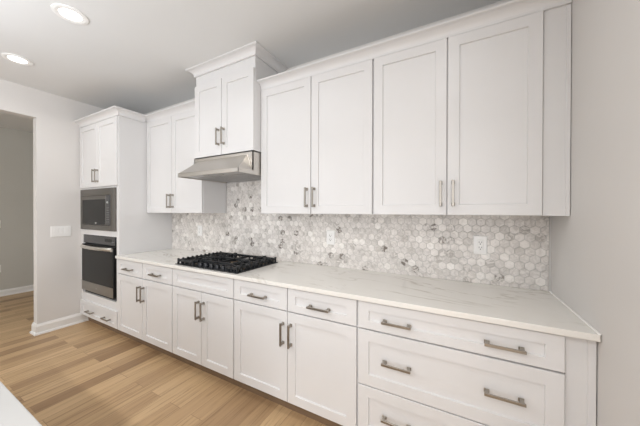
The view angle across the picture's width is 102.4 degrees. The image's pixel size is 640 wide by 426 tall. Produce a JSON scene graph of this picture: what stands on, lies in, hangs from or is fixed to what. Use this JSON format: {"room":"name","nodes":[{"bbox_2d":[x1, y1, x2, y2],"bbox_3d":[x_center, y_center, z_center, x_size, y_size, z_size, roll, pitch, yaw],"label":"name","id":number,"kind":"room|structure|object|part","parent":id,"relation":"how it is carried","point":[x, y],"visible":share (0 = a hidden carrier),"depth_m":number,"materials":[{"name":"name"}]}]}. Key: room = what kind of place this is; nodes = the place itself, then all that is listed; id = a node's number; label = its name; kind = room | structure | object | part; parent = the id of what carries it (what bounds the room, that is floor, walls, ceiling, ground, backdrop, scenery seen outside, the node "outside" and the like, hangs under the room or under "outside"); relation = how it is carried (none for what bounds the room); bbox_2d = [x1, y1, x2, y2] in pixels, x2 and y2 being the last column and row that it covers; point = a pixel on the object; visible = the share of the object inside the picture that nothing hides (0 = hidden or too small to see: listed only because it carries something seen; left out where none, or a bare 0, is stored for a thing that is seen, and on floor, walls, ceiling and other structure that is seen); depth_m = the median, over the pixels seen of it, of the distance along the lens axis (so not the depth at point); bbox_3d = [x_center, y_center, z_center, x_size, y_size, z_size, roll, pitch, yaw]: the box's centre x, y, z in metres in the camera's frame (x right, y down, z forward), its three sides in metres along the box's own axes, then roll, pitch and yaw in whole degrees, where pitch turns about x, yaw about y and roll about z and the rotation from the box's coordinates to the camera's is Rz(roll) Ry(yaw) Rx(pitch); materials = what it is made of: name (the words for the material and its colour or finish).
{"room":"kitchen","nodes":[
{"label":"kitchen","id":0,"kind":"room"},
{"bbox_2d":[0,127,33,289],"bbox_3d":[-6.167,-0.013,2.477,0.100,2.754,5.500,0,0,28],"label":"wall","id":1,"kind":"structure","parent":0,"point":[16,146],"depth_m":4.33,"materials":[{"name":"paint"}]},
{"bbox_2d":[0,285,33,296],"bbox_3d":[-6.113,1.314,2.453,0.028,0.100,5.500,0,0,28],"label":"baseboard","id":2,"kind":"structure","parent":1,"relation":"attached to","point":[28,288],"depth_m":4.33,"materials":[{"name":"paint"}]},
{"bbox_2d":[0,79,103,323],"bbox_3d":[-4.063,-0.002,1.350,0.107,2.754,5.500,0,0,28],"label":"wall","id":3,"kind":"structure","parent":0,"point":[56,135],"depth_m":3.01,"materials":[{"name":"paint"}]},
{"bbox_2d":[29,313,88,335],"bbox_3d":[-3.052,1.308,3.250,0.163,0.118,0.805,0,0,28],"label":"baseboard","id":4,"kind":"structure","parent":3,"relation":"attached to","point":[36,329],"depth_m":3.02,"materials":[{"name":"paint"}]},
{"bbox_2d":[51,226,70,236],"bbox_3d":[-3.079,0.217,3.062,0.011,0.125,0.179,0,0,28],"label":"light switch","id":5,"kind":"object","parent":3,"relation":"attached to","point":[56,231],"visible":1,"depth_m":3.06,"materials":[{"name":"white plastic"}]},
{"bbox_2d":[0,291,326,425],"bbox_3d":[-3.005,1.410,0.800,7.270,0.060,5.720,0,0,28],"label":"floor","id":6,"kind":"structure","parent":0,"point":[87,373],"depth_m":2.07,"materials":[{"name":"brown wood"}]},
{"bbox_2d":[74,105,171,336],"bbox_3d":[-2.431,0.120,3.220,0.999,2.496,0.658,0,0,28],"label":"tall cabinet","id":7,"kind":"object","parent":6,"relation":"on","point":[113,140],"visible":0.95,"depth_m":2.94,"materials":[{"name":"paint"}]},
{"bbox_3d":[-2.784,-0.677,3.100,0.446,0.747,0.020,0,0,28],"label":"door","id":8,"kind":"part","parent":7,"relation":"part of","materials":[{"name":"paint"}]},
{"bbox_2d":[80,234,116,300],"bbox_3d":[-2.486,0.620,3.215,0.829,0.714,0.608,0,0,28],"label":"wall oven","id":9,"kind":"object","parent":7,"relation":"in","point":[99,262],"visible":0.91,"depth_m":2.96,"materials":[{"name":"black glass"}]},
{"bbox_3d":[-2.629,0.405,2.984,0.761,0.044,0.067,0,0,28],"label":"handle","id":10,"kind":"part","parent":9,"relation":"part of","materials":[{"name":"silver metal"}]},
{"bbox_3d":[-2.615,0.606,3.012,0.763,0.446,0.004,0,0,28],"label":"glass","id":11,"kind":"part","parent":9,"relation":"part of","materials":[{"name":"black glass"}]},
{"bbox_3d":[-2.601,0.316,3.035,0.769,0.098,0.019,0,0,28],"label":"control panel","id":12,"kind":"part","parent":9,"relation":"part of","materials":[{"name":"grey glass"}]},
{"bbox_2d":[80,187,116,230],"bbox_3d":[-2.473,-0.042,3.233,0.829,0.480,0.558,0,0,28],"label":"microwave","id":13,"kind":"object","parent":7,"relation":"in","point":[98,206],"visible":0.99,"depth_m":2.95,"materials":[{"name":"silver metal"}]},
{"bbox_3d":[-2.651,-0.031,3.033,0.577,0.336,0.032,0,0,28],"label":"door","id":14,"kind":"part","parent":13,"relation":"part of","materials":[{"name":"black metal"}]},
{"bbox_3d":[-2.351,-0.030,2.873,0.099,0.336,0.032,0,0,28],"label":"control panel","id":15,"kind":"part","parent":13,"relation":"part of","materials":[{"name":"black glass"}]},
{"bbox_3d":[-2.590,1.162,3.003,0.897,0.186,0.020,0,0,28],"label":"drawer","id":16,"kind":"part","parent":7,"relation":"part of","materials":[{"name":"paint"}]},
{"bbox_3d":[-2.387,-0.675,2.888,0.447,0.747,0.020,0,0,28],"label":"door","id":17,"kind":"part","parent":7,"relation":"part of","materials":[{"name":"paint"}]},
{"bbox_3d":[-2.507,-1.091,3.067,0.999,0.071,0.326,0,0,28],"label":"crown molding","id":18,"kind":"part","parent":7,"relation":"part of","materials":[{"name":"paint"}]},
{"bbox_2d":[118,259,180,360],"bbox_3d":[-1.625,0.929,2.797,0.969,0.886,0.646,0,0,28],"label":"base cabinet","id":19,"kind":"object","parent":6,"relation":"on","point":[145,291],"visible":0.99,"depth_m":2.52,"materials":[{"name":"paint"}]},
{"bbox_3d":[-1.966,0.570,2.667,0.476,0.152,0.020,0,0,28],"label":"drawer","id":20,"kind":"part","parent":19,"relation":"part of","materials":[{"name":"paint"}]},
{"bbox_3d":[-1.966,0.956,2.669,0.478,0.604,0.020,0,0,28],"label":"door","id":21,"kind":"part","parent":19,"relation":"part of","materials":[{"name":"paint"}]},
{"bbox_3d":[-1.739,0.801,2.513,0.018,0.152,0.038,0,0,28],"label":"handle","id":22,"kind":"part","parent":19,"relation":"part of","materials":[{"name":"silver metal"}]},
{"bbox_3d":[-1.541,0.573,2.439,0.475,0.152,0.020,0,0,28],"label":"drawer","id":23,"kind":"part","parent":19,"relation":"part of","materials":[{"name":"paint"}]},
{"bbox_3d":[-1.542,0.959,2.442,0.477,0.604,0.020,0,0,28],"label":"door","id":24,"kind":"part","parent":19,"relation":"part of","materials":[{"name":"paint"}]},
{"bbox_2d":[115,248,600,341],"bbox_3d":[-0.402,0.477,2.152,3.726,0.032,0.630,0,0,28],"label":"countertop","id":25,"kind":"structure","parent":19,"relation":"on","point":[529,309],"depth_m":1.52,"materials":[{"name":"stone"}]},
{"bbox_2d":[175,251,277,273],"bbox_3d":[-0.848,0.435,2.359,0.765,0.054,0.508,0,0,28],"label":"gas cooktop","id":26,"kind":"object","parent":25,"relation":"in","point":[221,261],"visible":1,"depth_m":2.26,"materials":[{"name":"black metal"}]},
{"bbox_2d":[173,268,240,386],"bbox_3d":[-0.860,0.933,2.388,0.766,0.886,0.646,0,0,28],"label":"base cabinet","id":27,"kind":"object","parent":6,"relation":"on","point":[203,304],"visible":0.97,"depth_m":2.11,"materials":[{"name":"paint"}]},
{"bbox_3d":[-1.151,0.961,2.232,0.391,0.604,0.020,0,0,28],"label":"door","id":28,"kind":"part","parent":27,"relation":"part of","materials":[{"name":"paint"}]},
{"bbox_3d":[-1.018,0.804,2.127,0.018,0.152,0.038,0,0,28],"label":"handle","id":29,"kind":"part","parent":27,"relation":"part of","materials":[{"name":"silver metal"}]},
{"bbox_3d":[-0.962,0.805,2.097,0.018,0.152,0.038,0,0,28],"label":"handle","id":30,"kind":"part","parent":27,"relation":"part of","materials":[{"name":"silver metal"}]},
{"bbox_3d":[-0.816,0.962,2.053,0.360,0.604,0.020,0,0,28],"label":"door","id":31,"kind":"part","parent":27,"relation":"part of","materials":[{"name":"paint"}]},
{"bbox_2d":[234,279,357,425],"bbox_3d":[-0.087,0.937,1.974,0.989,0.886,0.646,0,0,28],"label":"base cabinet","id":32,"kind":"object","parent":6,"relation":"on","point":[296,350],"visible":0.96,"depth_m":1.69,"materials":[{"name":"paint"}]},
{"bbox_3d":[-0.446,0.589,1.820,0.152,0.018,0.038,0,0,28],"label":"handle","id":33,"kind":"part","parent":32,"relation":"part of","materials":[{"name":"silver metal"}]},
{"bbox_3d":[-0.432,0.578,1.845,0.488,0.152,0.020,0,0,28],"label":"drawer","id":34,"kind":"part","parent":32,"relation":"part of","materials":[{"name":"paint"}]},
{"bbox_3d":[-0.432,0.964,1.847,0.490,0.604,0.020,0,0,28],"label":"door","id":35,"kind":"part","parent":32,"relation":"part of","materials":[{"name":"paint"}]},
{"bbox_3d":[-0.257,0.808,1.719,0.018,0.152,0.038,0,0,28],"label":"handle","id":36,"kind":"part","parent":32,"relation":"part of","materials":[{"name":"silver metal"}]},
{"bbox_3d":[-0.200,0.808,1.689,0.018,0.152,0.038,0,0,28],"label":"handle","id":37,"kind":"part","parent":32,"relation":"part of","materials":[{"name":"silver metal"}]},
{"bbox_3d":[-0.011,0.591,1.587,0.152,0.018,0.038,0,0,28],"label":"handle","id":38,"kind":"part","parent":32,"relation":"part of","materials":[{"name":"silver metal"}]},
{"bbox_3d":[0.002,0.580,1.613,0.484,0.152,0.020,0,0,28],"label":"drawer","id":39,"kind":"part","parent":32,"relation":"part of","materials":[{"name":"paint"}]},
{"bbox_3d":[0.001,0.966,1.615,0.485,0.604,0.020,0,0,28],"label":"door","id":40,"kind":"part","parent":32,"relation":"part of","materials":[{"name":"paint"}]},
{"bbox_2d":[358,300,596,425],"bbox_3d":[0.790,0.942,1.504,1.001,0.886,0.646,0,0,28],"label":"base cabinet","id":41,"kind":"object","parent":6,"relation":"on","point":[416,368],"visible":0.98,"depth_m":1.24,"materials":[{"name":"paint"}]},
{"bbox_3d":[0.402,1.123,1.368,0.152,0.018,0.038,0,0,28],"label":"handle","id":42,"kind":"part","parent":41,"relation":"part of","materials":[{"name":"silver metal"}]},
{"bbox_3d":[0.403,0.819,1.366,0.152,0.018,0.038,0,0,28],"label":"handle","id":43,"kind":"part","parent":41,"relation":"part of","materials":[{"name":"silver metal"}]},
{"bbox_3d":[0.403,0.594,1.365,0.152,0.018,0.038,0,0,28],"label":"handle","id":44,"kind":"part","parent":41,"relation":"part of","materials":[{"name":"silver metal"}]},
{"bbox_3d":[0.619,1.129,1.285,0.898,0.284,0.020,0,0,28],"label":"drawer","id":45,"kind":"part","parent":41,"relation":"part of","materials":[{"name":"paint"}]},
{"bbox_3d":[0.620,0.824,1.283,0.898,0.314,0.020,0,0,28],"label":"drawer","id":46,"kind":"part","parent":41,"relation":"part of","materials":[{"name":"paint"}]},
{"bbox_3d":[0.620,0.583,1.282,0.898,0.152,0.020,0,0,28],"label":"drawer","id":47,"kind":"part","parent":41,"relation":"part of","materials":[{"name":"paint"}]},
{"bbox_3d":[0.818,0.821,1.144,0.152,0.018,0.038,0,0,28],"label":"handle","id":48,"kind":"part","parent":41,"relation":"part of","materials":[{"name":"silver metal"}]},
{"bbox_3d":[0.819,0.596,1.143,0.152,0.018,0.038,0,0,28],"label":"handle","id":49,"kind":"part","parent":41,"relation":"part of","materials":[{"name":"silver metal"}]},
{"bbox_3d":[1.200,0.944,1.308,0.093,0.886,0.586,0,0,28],"label":"filler panel","id":50,"kind":"part","parent":41,"relation":"part of","materials":[{"name":"paint"}]},
{"bbox_3d":[-1.550,0.941,0.652,2.290,0.886,0.695,0,0,28],"label":"cabinet","id":51,"kind":"object","parent":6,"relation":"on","visible":0},
{"bbox_2d":[0,381,41,425],"bbox_3d":[-1.602,0.484,0.550,2.370,0.028,0.970,0,0,28],"label":"countertop","id":52,"kind":"structure","parent":51,"relation":"on","point":[12,412],"depth_m":0.61,"materials":[{"name":"stone"}]},
{"bbox_2d":[0,0,502,132],"bbox_3d":[-2.998,-1.413,0.785,7.270,0.080,5.720,0,0,28],"label":"ceiling","id":53,"kind":"structure","parent":0,"point":[133,55],"depth_m":2.00,"materials":[{"name":"paint"}]},
{"bbox_2d":[1,53,32,65],"bbox_3d":[-2.715,-1.376,2.310,0.190,0.008,0.190,0,0,28],"label":"recessed light","id":54,"kind":"object","parent":53,"relation":"in","point":[14,58],"visible":1,"depth_m":2.31,"materials":[{"name":"white plastic"}]},
{"bbox_2d":[7,56,26,62],"bbox_3d":[-2.715,-1.378,2.310,0.117,0.004,0.117,0,0,33],"label":"diffuser","id":55,"kind":"object","parent":54,"relation":"attached to","point":[15,59],"depth_m":2.31,"materials":[{"name":"white plastic"}]},
{"bbox_2d":[51,3,88,24],"bbox_3d":[-1.728,-1.371,1.782,0.190,0.008,0.190,0,0,28],"label":"recessed light","id":56,"kind":"object","parent":53,"relation":"in","point":[70,14],"visible":1,"depth_m":1.77,"materials":[{"name":"white plastic"}]},
{"bbox_2d":[58,8,81,20],"bbox_3d":[-1.728,-1.373,1.782,0.117,0.004,0.117,0,0,-30],"label":"diffuser","id":57,"kind":"object","parent":56,"relation":"attached to","point":[68,14],"depth_m":1.78,"materials":[{"name":"white plastic"}]},
{"bbox_2d":[144,0,511,211],"bbox_3d":[-0.629,-0.002,2.699,4.887,2.754,0.120,0,0,28],"label":"wall","id":58,"kind":"structure","parent":0,"point":[503,1],"depth_m":2.03,"materials":[{"name":"paint"}]},
{"bbox_2d":[145,100,225,212],"bbox_3d":[-1.549,-0.560,2.907,0.983,1.120,0.355,0,0,28],"label":"upper cabinet","id":59,"kind":"object","parent":58,"relation":"attached to","point":[171,130],"visible":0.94,"depth_m":2.78,"materials":[{"name":"paint"}]},
{"bbox_3d":[-1.823,-0.528,2.921,0.475,1.052,0.020,0,0,28],"label":"door","id":60,"kind":"part","parent":59,"relation":"part of","materials":[{"name":"paint"}]},
{"bbox_3d":[-1.615,-1.087,2.779,0.983,0.065,0.070,0,0,28],"label":"crown molding","id":61,"kind":"part","parent":59,"relation":"part of","materials":[{"name":"paint"}]},
{"bbox_3d":[-1.597,-0.130,2.768,0.018,0.152,0.038,0,0,28],"label":"handle","id":62,"kind":"part","parent":59,"relation":"part of","materials":[{"name":"silver metal"}]},
{"bbox_3d":[-1.391,-0.525,2.689,0.493,1.052,0.020,0,0,28],"label":"door","id":63,"kind":"part","parent":59,"relation":"part of","materials":[{"name":"paint"}]},
{"bbox_2d":[178,150,260,182],"bbox_3d":[-0.830,-0.423,2.409,0.747,0.198,0.554,0,0,28],"label":"range hood","id":64,"kind":"object","parent":58,"relation":"attached to","point":[246,165],"visible":0.94,"depth_m":2.21,"materials":[{"name":"silver metal"}]},
{"bbox_2d":[185,41,287,158],"bbox_3d":[-0.801,-0.950,2.457,0.893,0.852,0.439,0,0,28],"label":"upper cabinet","id":65,"kind":"object","parent":58,"relation":"attached to","point":[227,89],"visible":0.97,"depth_m":2.27,"materials":[{"name":"paint"}]},
{"bbox_3d":[-1.044,-0.870,2.406,0.366,0.689,0.020,0,0,28],"label":"door","id":66,"kind":"part","parent":65,"relation":"part of","materials":[{"name":"paint"}]},
{"bbox_3d":[-0.923,-0.685,2.309,0.018,0.152,0.038,0,0,28],"label":"handle","id":67,"kind":"part","parent":65,"relation":"part of","materials":[{"name":"silver metal"}]},
{"bbox_3d":[-0.865,-0.685,2.278,0.018,0.152,0.038,0,0,28],"label":"handle","id":68,"kind":"part","parent":65,"relation":"part of","materials":[{"name":"silver metal"}]},
{"bbox_3d":[-0.801,-1.344,2.455,0.893,0.064,0.438,0,0,28],"label":"crown molding","id":69,"kind":"part","parent":65,"relation":"part of","materials":[{"name":"paint"}]},
{"bbox_3d":[-0.712,-0.868,2.229,0.374,0.689,0.020,0,0,28],"label":"door","id":70,"kind":"part","parent":65,"relation":"part of","materials":[{"name":"paint"}]},
{"bbox_2d":[257,45,373,213],"bbox_3d":[-0.016,-0.552,2.086,0.983,1.120,0.355,0,0,28],"label":"upper cabinet","id":71,"kind":"object","parent":58,"relation":"attached to","point":[317,118],"visible":0.99,"depth_m":1.94,"materials":[{"name":"paint"}]},
{"bbox_3d":[-0.285,-0.520,2.097,0.490,1.052,0.020,0,0,28],"label":"door","id":72,"kind":"part","parent":71,"relation":"part of","materials":[{"name":"paint"}]},
{"bbox_3d":[-0.110,-0.120,1.971,0.018,0.152,0.038,0,0,28],"label":"handle","id":73,"kind":"part","parent":71,"relation":"part of","materials":[{"name":"silver metal"}]},
{"bbox_3d":[-0.051,-0.120,1.940,0.018,0.152,0.038,0,0,28],"label":"handle","id":74,"kind":"part","parent":71,"relation":"part of","materials":[{"name":"silver metal"}]},
{"bbox_3d":[-0.082,-1.079,1.957,0.982,0.065,0.070,0,0,28],"label":"crown molding","id":75,"kind":"part","parent":71,"relation":"part of","materials":[{"name":"paint"}]},
{"bbox_3d":[0.147,-0.518,1.865,0.478,1.052,0.020,0,0,28],"label":"door","id":76,"kind":"part","parent":71,"relation":"part of","materials":[{"name":"paint"}]},
{"bbox_2d":[172,181,550,290],"bbox_3d":[-0.254,0.070,2.424,3.726,0.786,0.011,0,0,28],"label":"backsplash","id":77,"kind":"structure","parent":58,"relation":"attached to","point":[518,255],"depth_m":2.01,"materials":[{"name":"grey tile"}]},
{"bbox_2d":[198,225,201,235],"bbox_3d":[-1.421,0.207,3.040,0.078,0.124,0.008,0,0,28],"label":"wall outlet","id":78,"kind":"object","parent":77,"relation":"attached to","point":[199,226],"visible":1,"depth_m":3.03,"materials":[{"name":"white plastic"}]},
{"bbox_2d":[327,230,334,244],"bbox_3d":[0.091,0.212,2.230,0.078,0.124,0.008,0,0,28],"label":"wall outlet","id":79,"kind":"object","parent":77,"relation":"attached to","point":[330,233],"visible":1,"depth_m":2.23,"materials":[{"name":"white plastic"}]},
{"bbox_2d":[473,235,486,254],"bbox_3d":[1.065,0.213,1.708,0.078,0.124,0.008,0,0,28],"label":"wall outlet","id":80,"kind":"object","parent":77,"relation":"attached to","point":[479,242],"visible":1,"depth_m":1.71,"materials":[{"name":"white plastic"}]},
{"bbox_2d":[477,240,482,249],"bbox_3d":[1.064,0.213,1.707,0.034,0.068,0.004,0,0,28],"label":"receptacle","id":81,"kind":"object","parent":80,"relation":"attached to","point":[479,242],"depth_m":1.71,"materials":[{"name":"grey plastic"}]},
{"bbox_3d":[1.383,0.242,1.547,0.009,0.458,0.010,0,0,28],"label":"edge trim","id":82,"kind":"part","parent":77,"relation":"part of","materials":[{"name":"grey tile"}]},
{"bbox_2d":[371,0,571,215],"bbox_3d":[0.859,-0.548,1.617,1.002,1.120,0.355,0,0,28],"label":"upper cabinet","id":83,"kind":"object","parent":58,"relation":"attached to","point":[472,111],"visible":1,"depth_m":1.46,"materials":[{"name":"paint"}]},
{"bbox_3d":[0.562,-0.516,1.643,0.443,1.052,0.020,0,0,28],"label":"door","id":84,"kind":"part","parent":83,"relation":"part of","materials":[{"name":"paint"}]},
{"bbox_3d":[0.716,-0.116,1.529,0.018,0.152,0.038,0,0,28],"label":"handle","id":85,"kind":"part","parent":83,"relation":"part of","materials":[{"name":"silver metal"}]},
{"bbox_3d":[0.774,-0.115,1.498,0.018,0.152,0.038,0,0,28],"label":"handle","id":86,"kind":"part","parent":83,"relation":"part of","materials":[{"name":"silver metal"}]},
{"bbox_3d":[0.793,-1.075,1.489,1.002,0.065,0.070,0,0,28],"label":"crown molding","id":87,"kind":"part","parent":83,"relation":"part of","materials":[{"name":"paint"}]},
{"bbox_3d":[0.956,-0.514,1.432,0.438,1.052,0.020,0,0,28],"label":"door","id":88,"kind":"part","parent":83,"relation":"part of","materials":[{"name":"paint"}]},
{"bbox_3d":[1.268,-0.514,1.431,0.104,1.057,0.296,0,0,28],"label":"filler panel","id":89,"kind":"part","parent":83,"relation":"part of","materials":[{"name":"paint"}]},
{"bbox_2d":[551,0,639,425],"bbox_3d":[0.122,0.019,-0.948,0.120,2.754,5.600,0,0,28],"label":"wall","id":90,"kind":"structure","parent":0,"point":[595,249],"depth_m":0.97,"materials":[{"name":"paint"}]}
]}

